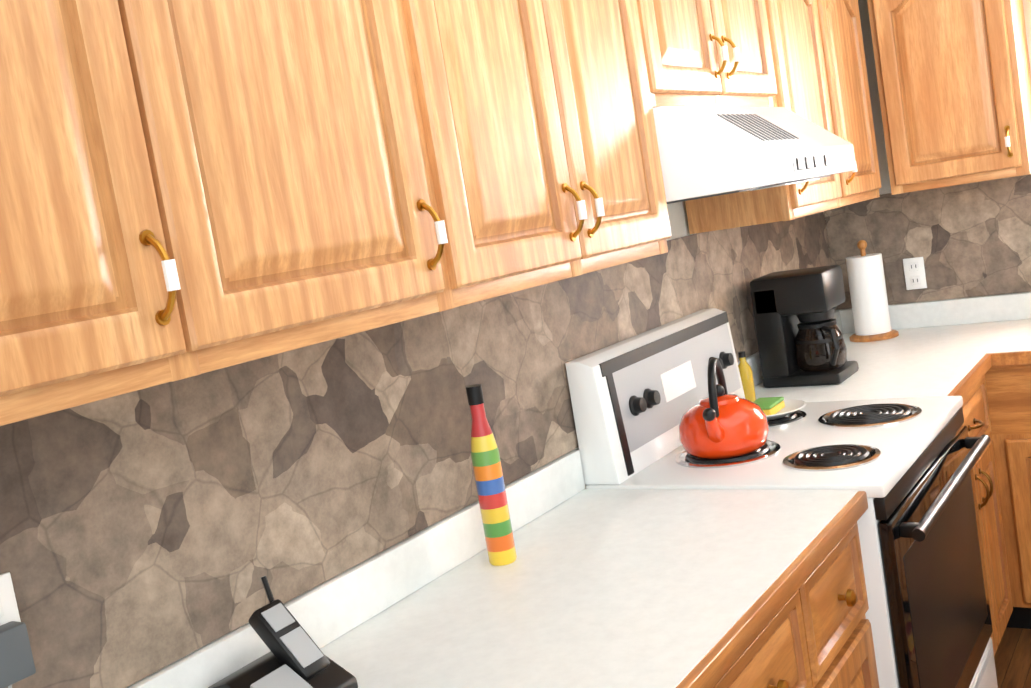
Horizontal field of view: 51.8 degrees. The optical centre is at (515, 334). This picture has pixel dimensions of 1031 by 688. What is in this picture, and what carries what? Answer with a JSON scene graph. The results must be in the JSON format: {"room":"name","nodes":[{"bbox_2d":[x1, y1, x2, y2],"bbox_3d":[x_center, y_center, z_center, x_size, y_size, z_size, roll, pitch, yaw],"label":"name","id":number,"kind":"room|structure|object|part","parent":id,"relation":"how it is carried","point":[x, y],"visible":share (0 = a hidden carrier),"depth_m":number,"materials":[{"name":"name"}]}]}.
{"room":"kitchen","nodes":[
{"label":"kitchen","id":0,"kind":"room"},
{"bbox_2d":[126,201,835,687],"bbox_3d":[-0.545,0.197,1.560,0.160,2.525,6.575,-5,7,34],"label":"wall","id":1,"kind":"structure","parent":0,"point":[678,219],"depth_m":2.95,"materials":[{"name":"paint"}]},
{"bbox_2d":[0,0,231,425],"bbox_3d":[-0.662,-0.279,1.011,0.311,0.767,0.506,-5,7,34],"label":"upper cabinet","id":2,"kind":"object","parent":1,"relation":"attached to","point":[190,188],"depth_m":1.07,"materials":[{"name":"brown wood"}]},
{"bbox_3d":[-0.540,-0.296,0.933,0.019,0.722,0.449,-5,7,34],"label":"door","id":3,"kind":"part","parent":2,"relation":"part of","materials":[{"name":"brown wood"}]},
{"bbox_2d":[160,0,479,365],"bbox_3d":[-0.406,-0.361,1.402,0.311,0.767,0.523,-5,7,34],"label":"upper cabinet","id":4,"kind":"object","parent":1,"relation":"attached to","point":[320,137],"depth_m":1.34,"materials":[{"name":"brown wood"}]},
{"bbox_3d":[-0.289,-0.376,1.315,0.019,0.722,0.461,-5,7,34],"label":"door","id":5,"kind":"part","parent":4,"relation":"part of","materials":[{"name":"brown wood"}]},
{"bbox_2d":[0,211,836,687],"bbox_3d":[0.181,0.030,2.505,0.006,0.410,3.773,-5,7,34],"label":"backsplash","id":6,"kind":"structure","parent":1,"relation":"attached to","point":[144,533],"depth_m":1.68,"materials":[{"name":"stone"}]},
{"bbox_2d":[0,572,20,625],"bbox_3d":[-0.622,0.349,1.259,0.008,0.116,0.072,-5,7,34],"label":"outlet","id":7,"kind":"object","parent":6,"relation":"attached to","point":[9,611],"visible":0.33,"depth_m":1.28,"materials":[{"name":"white plastic"}]},
{"bbox_2d":[0,621,35,687],"bbox_3d":[-0.602,0.378,1.252,0.030,0.065,0.050,-5,7,34],"label":"adapter","id":8,"kind":"object","parent":7,"relation":"attached to","point":[17,664],"visible":0.92,"depth_m":1.25,"materials":[{"name":"grey plastic"}]},
{"bbox_2d":[428,0,691,300],"bbox_3d":[-0.060,-0.473,1.929,0.311,0.767,0.837,-5,7,34],"label":"upper cabinet","id":9,"kind":"object","parent":1,"relation":"attached to","point":[551,103],"depth_m":1.82,"materials":[{"name":"brown wood"}]},
{"bbox_3d":[-0.046,-0.455,1.685,0.019,0.722,0.370,-5,7,34],"label":"door","id":10,"kind":"part","parent":9,"relation":"part of","materials":[{"name":"brown wood"}]},
{"bbox_3d":[0.157,-0.520,1.995,0.019,0.722,0.368,-5,7,34],"label":"door","id":11,"kind":"part","parent":9,"relation":"part of","materials":[{"name":"brown wood"}]},
{"bbox_2d":[660,0,787,108],"bbox_3d":[0.326,-0.753,2.539,0.311,0.467,0.762,-5,7,34],"label":"upper cabinet","id":12,"kind":"object","parent":1,"relation":"attached to","point":[725,53],"depth_m":2.48,"materials":[{"name":"brown wood"}]},
{"bbox_3d":[0.343,-0.735,2.299,0.019,0.422,0.364,-5,7,34],"label":"door","id":13,"kind":"part","parent":12,"relation":"part of","materials":[{"name":"brown wood"}]},
{"bbox_3d":[0.548,-0.802,2.612,0.019,0.422,0.364,-5,7,34],"label":"door","id":14,"kind":"part","parent":12,"relation":"part of","materials":[{"name":"brown wood"}]},
{"bbox_2d":[653,106,855,203],"bbox_3d":[0.451,-0.426,2.515,0.492,0.200,0.744,-5,7,34],"label":"range hood","id":15,"kind":"object","parent":12,"relation":"attached to","point":[707,151],"visible":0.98,"depth_m":2.18,"materials":[{"name":"white metal"}]},
{"bbox_2d":[688,0,880,233],"bbox_3d":[0.797,-0.749,3.233,0.311,0.767,0.972,-5,7,34],"label":"upper cabinet","id":16,"kind":"object","parent":1,"relation":"attached to","point":[822,48],"depth_m":3.09,"materials":[{"name":"brown wood"}]},
{"bbox_3d":[0.802,-0.729,2.977,0.019,0.722,0.415,-5,7,34],"label":"door","id":17,"kind":"part","parent":16,"relation":"part of","materials":[{"name":"brown wood"}]},
{"bbox_3d":[1.048,-0.808,3.351,0.019,0.722,0.425,-5,7,34],"label":"door","id":18,"kind":"part","parent":16,"relation":"part of","materials":[{"name":"brown wood"}]},
{"bbox_2d":[824,0,1030,309],"bbox_3d":[2.379,-0.473,3.371,2.750,2.525,0.200,-5,7,34],"label":"wall","id":19,"kind":"structure","parent":0,"point":[885,188],"depth_m":3.86,"materials":[{"name":"paint"}]},
{"bbox_2d":[824,174,1030,309],"bbox_3d":[2.333,-0.406,3.287,2.738,0.410,0.006,-5,7,34],"label":"backsplash","id":20,"kind":"structure","parent":19,"relation":"attached to","point":[968,240],"depth_m":3.81,"materials":[{"name":"stone"}]},
{"bbox_2d":[903,257,926,289],"bbox_3d":[1.462,-0.225,3.888,0.072,0.116,0.008,-5,7,34],"label":"outlet","id":21,"kind":"object","parent":20,"relation":"attached to","point":[914,273],"visible":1,"depth_m":3.88,"materials":[{"name":"white plastic"}]},
{"bbox_2d":[867,0,1030,194],"bbox_3d":[1.465,-0.893,3.557,0.430,0.767,0.310,-5,7,34],"label":"upper cabinet","id":22,"kind":"object","parent":19,"relation":"attached to","point":[954,76],"depth_m":3.44,"materials":[{"name":"brown wood"}]},
{"bbox_3d":[1.386,-0.872,3.436,0.390,0.722,0.019,-5,7,34],"label":"door","id":23,"kind":"part","parent":22,"relation":"part of","materials":[{"name":"brown wood"}]},
{"bbox_2d":[994,627,1030,687],"bbox_3d":[0.783,1.359,0.934,2.950,0.060,6.575,-5,7,34],"label":"floor","id":24,"kind":"structure","parent":0,"point":[1012,657],"depth_m":3.19,"materials":[{"name":"brown wood"}]},
{"bbox_2d":[713,679,724,687],"bbox_3d":[-0.017,0.955,1.523,0.627,0.874,0.333,-5,7,34],"label":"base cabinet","id":25,"kind":"object","parent":24,"relation":"on","point":[718,685],"depth_m":1.47,"materials":[{"name":"brown wood"}]},
{"bbox_2d":[565,308,997,687],"bbox_3d":[0.719,0.557,2.561,0.724,1.205,0.784,-5,7,34],"label":"stove","id":26,"kind":"object","parent":24,"relation":"on","point":[906,465],"visible":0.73,"depth_m":2.39,"materials":[{"name":"white metal"}]},
{"bbox_2d":[679,357,768,458],"bbox_3d":[0.458,0.165,2.439,0.208,0.219,0.264,-5,7,34],"label":"kettle","id":27,"kind":"object","parent":26,"relation":"on","point":[719,422],"visible":1,"depth_m":2.39,"materials":[{"name":"orange metal"}]},
{"bbox_2d":[754,397,806,420],"bbox_3d":[0.650,0.192,2.764,0.210,0.038,0.210,-5,7,34],"label":"plate","id":28,"kind":"object","parent":26,"relation":"on","point":[772,408],"visible":0.56,"depth_m":2.75,"materials":[{"name":"white ceramic"}]},
{"bbox_2d":[721,522,878,687],"bbox_3d":[0.278,0.860,1.972,0.627,0.874,0.758,-5,7,34],"label":"base cabinet","id":29,"kind":"object","parent":24,"relation":"on","point":[816,632],"depth_m":1.85,"materials":[{"name":"brown wood"}]},
{"bbox_2d":[128,450,867,687],"bbox_3d":[-0.511,0.652,0.275,1.258,0.130,4.333,-5,7,34],"label":"countertop","id":30,"kind":"structure","parent":29,"relation":"on","point":[642,588],"depth_m":1.74,"materials":[{"name":"white laminate"}]},
{"bbox_2d":[208,576,357,687],"bbox_3d":[-0.334,0.439,1.476,0.145,0.170,0.150,-5,7,34],"label":"cordless phone","id":31,"kind":"object","parent":30,"relation":"on","point":[295,657],"visible":1,"depth_m":1.49,"materials":[{"name":"black plastic"}]},
{"bbox_2d":[466,384,516,565],"bbox_3d":[-0.050,0.258,1.962,0.052,0.335,0.052,-5,7,34],"label":"bottle","id":32,"kind":"object","parent":30,"relation":"on","point":[492,497],"visible":1,"depth_m":1.94,"materials":[{"name":"multicoloured glass"}]},
{"bbox_3d":[0.378,0.539,1.621,0.019,0.186,0.370,-5,7,34],"label":"drawer","id":33,"kind":"part","parent":29,"relation":"part of","materials":[{"name":"brown wood"}]},
{"bbox_3d":[0.577,0.475,1.923,0.019,0.186,0.336,-5,7,34],"label":"drawer","id":34,"kind":"part","parent":29,"relation":"part of","materials":[{"name":"brown wood"}]},
{"bbox_3d":[0.639,0.853,1.962,0.019,0.548,0.336,-5,7,34],"label":"door","id":35,"kind":"part","parent":29,"relation":"part of","materials":[{"name":"brown wood"}]},
{"bbox_2d":[962,366,1020,655],"bbox_3d":[1.085,0.600,3.201,0.627,0.873,0.646,-5,7,34],"label":"base cabinet","id":36,"kind":"object","parent":24,"relation":"on","point":[979,407],"depth_m":3.15,"materials":[{"name":"brown wood"}]},
{"bbox_2d":[738,320,995,401],"bbox_3d":[0.991,0.110,3.117,0.646,0.130,0.575,-5,7,34],"label":"countertop","id":37,"kind":"structure","parent":36,"relation":"on","point":[925,360],"depth_m":3.20,"materials":[{"name":"white laminate"}]},
{"bbox_2d":[738,351,755,401],"bbox_3d":[0.660,0.123,3.046,0.044,0.150,0.044,-5,7,34],"label":"oil bottle","id":38,"kind":"object","parent":37,"relation":"on","point":[746,373],"visible":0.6,"depth_m":3.03,"materials":[{"name":"yellow"}]},
{"bbox_2d":[750,265,858,387],"bbox_3d":[0.879,-0.025,3.219,0.253,0.335,0.218,-5,7,34],"label":"coffee maker","id":39,"kind":"object","parent":37,"relation":"on","point":[800,338],"visible":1,"depth_m":3.17,"materials":[{"name":"black plastic"}]},
{"bbox_3d":[1.268,0.252,2.976,0.019,0.186,0.557,-5,7,34],"label":"drawer","id":40,"kind":"part","parent":36,"relation":"part of","materials":[{"name":"brown wood"}]},
{"bbox_3d":[1.407,0.605,3.131,0.019,0.548,0.274,-5,7,34],"label":"door","id":41,"kind":"part","parent":36,"relation":"part of","materials":[{"name":"brown wood"}]},
{"bbox_2d":[993,364,1030,628],"bbox_3d":[1.926,0.445,3.355,0.565,0.874,0.626,-5,7,34],"label":"base cabinet","id":42,"kind":"object","parent":24,"relation":"on","point":[1011,383],"depth_m":3.23,"materials":[{"name":"brown wood"}]},
{"bbox_2d":[833,292,1030,365],"bbox_3d":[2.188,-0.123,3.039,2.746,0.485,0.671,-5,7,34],"label":"countertop","id":43,"kind":"structure","parent":42,"relation":"on","point":[1010,314],"depth_m":3.76,"materials":[{"name":"white laminate"}]},
{"bbox_2d":[846,240,898,341],"bbox_3d":[1.277,-0.167,3.838,0.170,0.358,0.191,-5,7,34],"label":"paper towel holder","id":44,"kind":"object","parent":43,"relation":"on","point":[868,295],"visible":1,"depth_m":3.78,"materials":[{"name":"white paper"}]},
{"bbox_3d":[1.641,0.567,3.199,0.250,0.522,0.019,-5,7,34],"label":"door","id":45,"kind":"part","parent":42,"relation":"part of","materials":[{"name":"brown wood"}]}
]}

